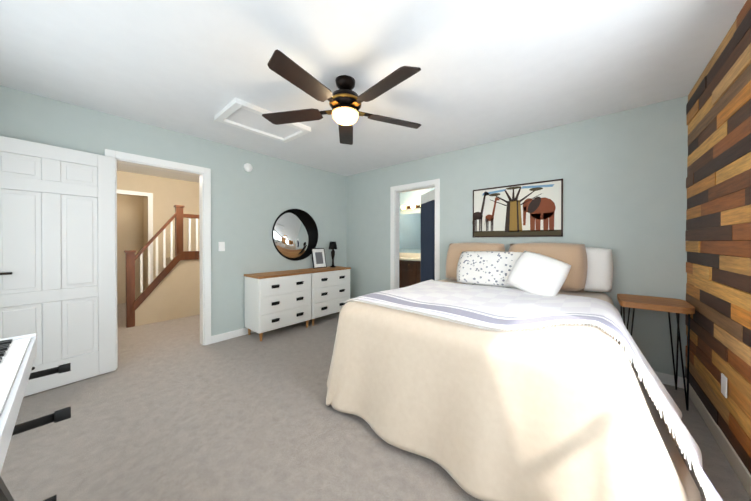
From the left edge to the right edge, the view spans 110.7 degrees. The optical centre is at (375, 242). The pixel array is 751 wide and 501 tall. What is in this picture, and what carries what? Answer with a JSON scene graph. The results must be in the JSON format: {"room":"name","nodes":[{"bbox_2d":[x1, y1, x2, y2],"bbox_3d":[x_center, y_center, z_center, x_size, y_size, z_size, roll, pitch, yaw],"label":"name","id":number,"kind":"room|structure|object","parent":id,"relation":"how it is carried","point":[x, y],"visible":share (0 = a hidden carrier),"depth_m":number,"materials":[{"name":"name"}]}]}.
{"room":"bedroom","nodes":[
{"label":"bedroom","id":0,"kind":"room"},
{"bbox_2d":[117,171,198,303],"bbox_3d":[-2.068,-0.009,3.206,0.004,2.440,3.440,0,0,40],"label":"wall","id":1,"kind":"structure","parent":0,"point":[132,217],"depth_m":2.75,"materials":[{"name":"beige paint"}]},
{"bbox_2d":[117,189,152,285],"bbox_3d":[-3.824,0.142,5.110,0.016,2.120,2.570,0,0,40],"label":"door frame","id":2,"kind":"structure","parent":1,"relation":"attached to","point":[150,213],"depth_m":4.74,"materials":[{"name":"white wood"}]},
{"bbox_2d":[0,86,345,335],"bbox_3d":[-1.885,-0.009,3.326,0.120,2.440,4.260,0,0,40],"label":"wall","id":3,"kind":"structure","parent":0,"point":[248,209],"depth_m":3.27,"materials":[{"name":"paint"}]},
{"bbox_2d":[0,136,115,396],"bbox_3d":[-2.698,0.201,2.166,0.159,2.015,0.767,0,0,35],"label":"door leaf","id":4,"kind":"structure","parent":3,"relation":"in","point":[57,256],"depth_m":2.18,"materials":[{"name":"white wood"}]},
{"bbox_2d":[105,149,210,368],"bbox_3d":[-2.312,0.163,2.824,0.152,2.100,0.880,0,0,40],"label":"door frame","id":5,"kind":"structure","parent":3,"relation":"attached to","point":[203,174],"depth_m":3.06,"materials":[{"name":"white wood"}]},
{"bbox_2d":[218,242,224,250],"bbox_3d":[-1.899,0.044,3.207,0.011,0.115,0.070,0,0,40],"label":"light switch","id":6,"kind":"object","parent":3,"relation":"attached to","point":[221,246],"visible":1,"depth_m":3.20,"materials":[{"name":"white plastic"}]},
{"bbox_2d":[211,328,253,343],"bbox_3d":[-1.254,1.163,3.970,0.016,0.090,2.230,0,0,40],"label":"baseboard","id":7,"kind":"structure","parent":3,"relation":"attached to","point":[240,332],"depth_m":3.27,"materials":[{"name":"white wood"}]},
{"bbox_2d":[244,163,252,171],"bbox_3d":[-1.684,-1.000,3.439,0.033,0.110,0.110,0,0,40],"label":"smoke detector","id":8,"kind":"object","parent":3,"relation":"attached to","point":[248,167],"visible":0.98,"depth_m":3.42,"materials":[{"name":"white plastic"}]},
{"bbox_2d":[272,209,317,260],"bbox_3d":[-1.214,-0.128,4.009,0.014,0.802,0.802,0,0,40],"label":"round mirror","id":9,"kind":"object","parent":3,"relation":"attached to","point":[294,234],"visible":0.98,"depth_m":3.98,"materials":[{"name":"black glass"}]},
{"bbox_2d":[0,0,746,182],"bbox_3d":[-1.633,-1.278,3.106,7.940,0.100,4.260,0,0,40],"label":"ceiling","id":10,"kind":"structure","parent":0,"point":[493,70],"depth_m":1.75,"materials":[{"name":"white paint"}]},
{"bbox_2d":[214,97,310,142],"bbox_3d":[-1.119,-1.204,2.631,0.500,0.045,0.760,0,0,40],"label":"trim","id":11,"kind":"structure","parent":10,"relation":"attached to","point":[240,114],"depth_m":2.60,"materials":[{"name":"white wood"}]},
{"bbox_2d":[262,49,420,144],"bbox_3d":[-0.205,-1.063,1.930,1.269,0.320,1.286,0,0,40],"label":"fan","id":12,"kind":"object","parent":10,"relation":"hanging from","point":[345,101],"visible":1,"depth_m":1.86,"materials":[{"name":"brown wood"}]},
{"bbox_2d":[0,303,750,500],"bbox_3d":[-1.653,1.237,3.095,7.940,0.050,4.200,0,0,40],"label":"floor","id":13,"kind":"structure","parent":0,"point":[172,410],"depth_m":1.64,"materials":[{"name":"carpet"}]},
{"bbox_2d":[0,333,70,500],"bbox_3d":[-1.217,0.804,0.687,1.154,0.838,0.535,0,0,40],"label":"piano","id":14,"kind":"object","parent":13,"relation":"on","point":[17,355],"visible":1,"depth_m":0.79,"materials":[{"name":"white"}]},
{"bbox_2d":[124,205,199,327],"bbox_3d":[-3.260,0.299,4.810,1.065,1.810,2.100,0,0,40],"label":"staircase","id":15,"kind":"structure","parent":13,"relation":"on","point":[171,291],"depth_m":4.07,"materials":[{"name":"brown wood"}]},
{"bbox_2d":[244,266,350,340],"bbox_3d":[-1.054,0.808,3.847,0.446,0.800,1.553,0,0,40],"label":"dresser","id":16,"kind":"object","parent":13,"relation":"on","point":[276,300],"visible":0.98,"depth_m":3.49,"materials":[{"name":"white wood"}]},
{"bbox_2d":[311,248,326,268],"bbox_3d":[-0.924,0.246,4.243,0.080,0.325,0.260,0,0,40],"label":"framed picture","id":17,"kind":"object","parent":16,"relation":"on","point":[318,258],"visible":0.95,"depth_m":4.23,"materials":[{"name":"white wood"}]},
{"bbox_2d":[329,242,336,266],"bbox_3d":[-0.713,0.191,4.352,0.150,0.430,0.150,0,0,40],"label":"light","id":18,"kind":"object","parent":16,"relation":"on","point":[332,245],"visible":1,"depth_m":4.32,"materials":[{"name":"black metal"}]},
{"bbox_2d":[326,242,722,500],"bbox_3d":[0.946,0.607,2.159,2.118,1.218,2.103,0,0,40],"label":"bed","id":19,"kind":"object","parent":13,"relation":"on","point":[497,372],"visible":1,"depth_m":1.35,"materials":[{"name":"beige fabric"}]},
{"bbox_2d":[506,251,570,295],"bbox_3d":[1.478,0.285,2.375,0.420,0.400,0.120,26,-13,45],"label":"pillow","id":20,"kind":"object","parent":19,"relation":"on","point":[535,274],"depth_m":2.32,"materials":[{"name":"white fabric"}]},
{"bbox_2d":[584,247,612,291],"bbox_3d":[2.039,0.250,2.495,0.360,0.420,0.110,0,-10,44],"label":"pillow","id":21,"kind":"object","parent":19,"relation":"on","point":[599,278],"depth_m":2.40,"materials":[{"name":"white fabric"}]},
{"bbox_2d":[617,294,694,410],"bbox_3d":[2.260,0.843,2.123,0.407,0.752,0.424,0,0,40],"label":"nightstand","id":22,"kind":"object","parent":13,"relation":"on","point":[674,305],"visible":0.75,"depth_m":2.03,"materials":[{"name":"brown wood"}]},
{"bbox_2d":[399,188,434,252],"bbox_3d":[0.074,-0.015,4.460,2.840,2.440,0.004,0,0,40],"label":"wall","id":23,"kind":"structure","parent":0,"point":[409,198],"depth_m":4.03,"materials":[{"name":"white paint"}]},
{"bbox_2d":[399,213,420,248],"bbox_3d":[0.927,-0.278,6.158,1.400,0.850,0.019,0,0,40],"label":"bathroom mirror","id":24,"kind":"object","parent":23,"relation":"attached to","point":[409,231],"visible":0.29,"depth_m":6.22,"materials":[{"name":"clear glass"}]},
{"bbox_2d":[399,252,420,255],"bbox_3d":[0.924,0.287,6.158,1.630,0.100,0.020,0,0,40],"label":"backsplash","id":25,"kind":"structure","parent":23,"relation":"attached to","point":[400,254],"depth_m":6.24,"materials":[{"name":"beige stone"}]},
{"bbox_2d":[401,204,420,209],"bbox_3d":[0.891,-0.853,6.097,0.720,0.110,0.154,0,0,40],"label":"sconce","id":26,"kind":"object","parent":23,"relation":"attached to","point":[412,206],"visible":0.6,"depth_m":6.14,"materials":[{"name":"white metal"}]},
{"bbox_2d":[346,96,687,376],"bbox_3d":[1.117,-0.010,3.493,4.240,2.440,0.120,0,0,40],"label":"wall","id":27,"kind":"structure","parent":0,"point":[622,175],"depth_m":2.53,"materials":[{"name":"paint"}]},
{"bbox_2d":[390,179,439,289],"bbox_3d":[0.610,0.158,3.924,0.850,2.100,0.152,0,0,40],"label":"door frame","id":28,"kind":"structure","parent":27,"relation":"attached to","point":[435,183],"depth_m":4.09,"materials":[{"name":"white wood"}]},
{"bbox_2d":[421,189,434,281],"bbox_3d":[0.840,0.193,4.105,0.068,2.003,0.680,0,0,-12],"label":"bathroom door","id":29,"kind":"structure","parent":27,"relation":"in","point":[427,235],"depth_m":4.06,"materials":[{"name":"blue wood"}]},
{"bbox_2d":[472,179,562,237],"bbox_3d":[1.589,-0.368,2.995,0.937,0.600,0.024,0,0,40],"label":"canvas art","id":30,"kind":"object","parent":27,"relation":"attached to","point":[533,209],"visible":0.98,"depth_m":2.94,"materials":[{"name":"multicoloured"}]},
{"bbox_2d":[654,371,682,387],"bbox_3d":[1.728,1.163,2.890,2.200,0.100,0.016,0,0,40],"label":"baseboard","id":31,"kind":"structure","parent":27,"relation":"attached to","point":[668,379],"depth_m":2.22,"materials":[{"name":"white wood"}]},
{"bbox_3d":[0.686,1.227,5.202,2.820,0.050,2.040,0,0,40],"label":"floor","id":32,"kind":"structure","parent":0,"visible":0},
{"bbox_2d":[399,260,420,287],"bbox_3d":[0.744,0.788,5.948,1.600,0.820,0.575,0,0,40],"label":"bathroom vanity","id":33,"kind":"object","parent":32,"relation":"on","point":[409,269],"depth_m":5.61,"materials":[{"name":"brown wood"}]},
{"bbox_2d":[399,256,420,259],"bbox_3d":[0.744,0.358,5.946,1.630,0.040,0.575,0,0,40],"label":"countertop","id":34,"kind":"structure","parent":33,"relation":"on","point":[400,257],"depth_m":5.89,"materials":[{"name":"beige stone"}]},
{"bbox_3d":[1.308,0.004,0.536,0.120,2.440,4.140,0,0,40],"label":"wall","id":35,"kind":"structure","parent":0,"visible":0},
{"bbox_2d":[685,0,750,473],"bbox_3d":[1.293,-0.046,0.628,0.022,2.340,4.020,0,0,40],"label":"wall","id":36,"kind":"structure","parent":35,"relation":"attached to","point":[718,225],"depth_m":1.54,"materials":[{"name":"brown wood"}]},
{"bbox_2d":[683,377,750,497],"bbox_3d":[1.301,1.173,0.646,0.027,0.100,3.990,0,0,40],"label":"baseboard","id":37,"kind":"structure","parent":36,"relation":"attached to","point":[741,471],"depth_m":1.50,"materials":[{"name":"white wood"}]},
{"bbox_2d":[721,373,726,397],"bbox_3d":[1.999,0.817,1.489,0.007,0.115,0.070,0,0,40],"label":"electrical outlet plate","id":38,"kind":"object","parent":36,"relation":"attached to","point":[723,384],"visible":0.96,"depth_m":1.48,"materials":[{"name":"white plastic"}]}
]}

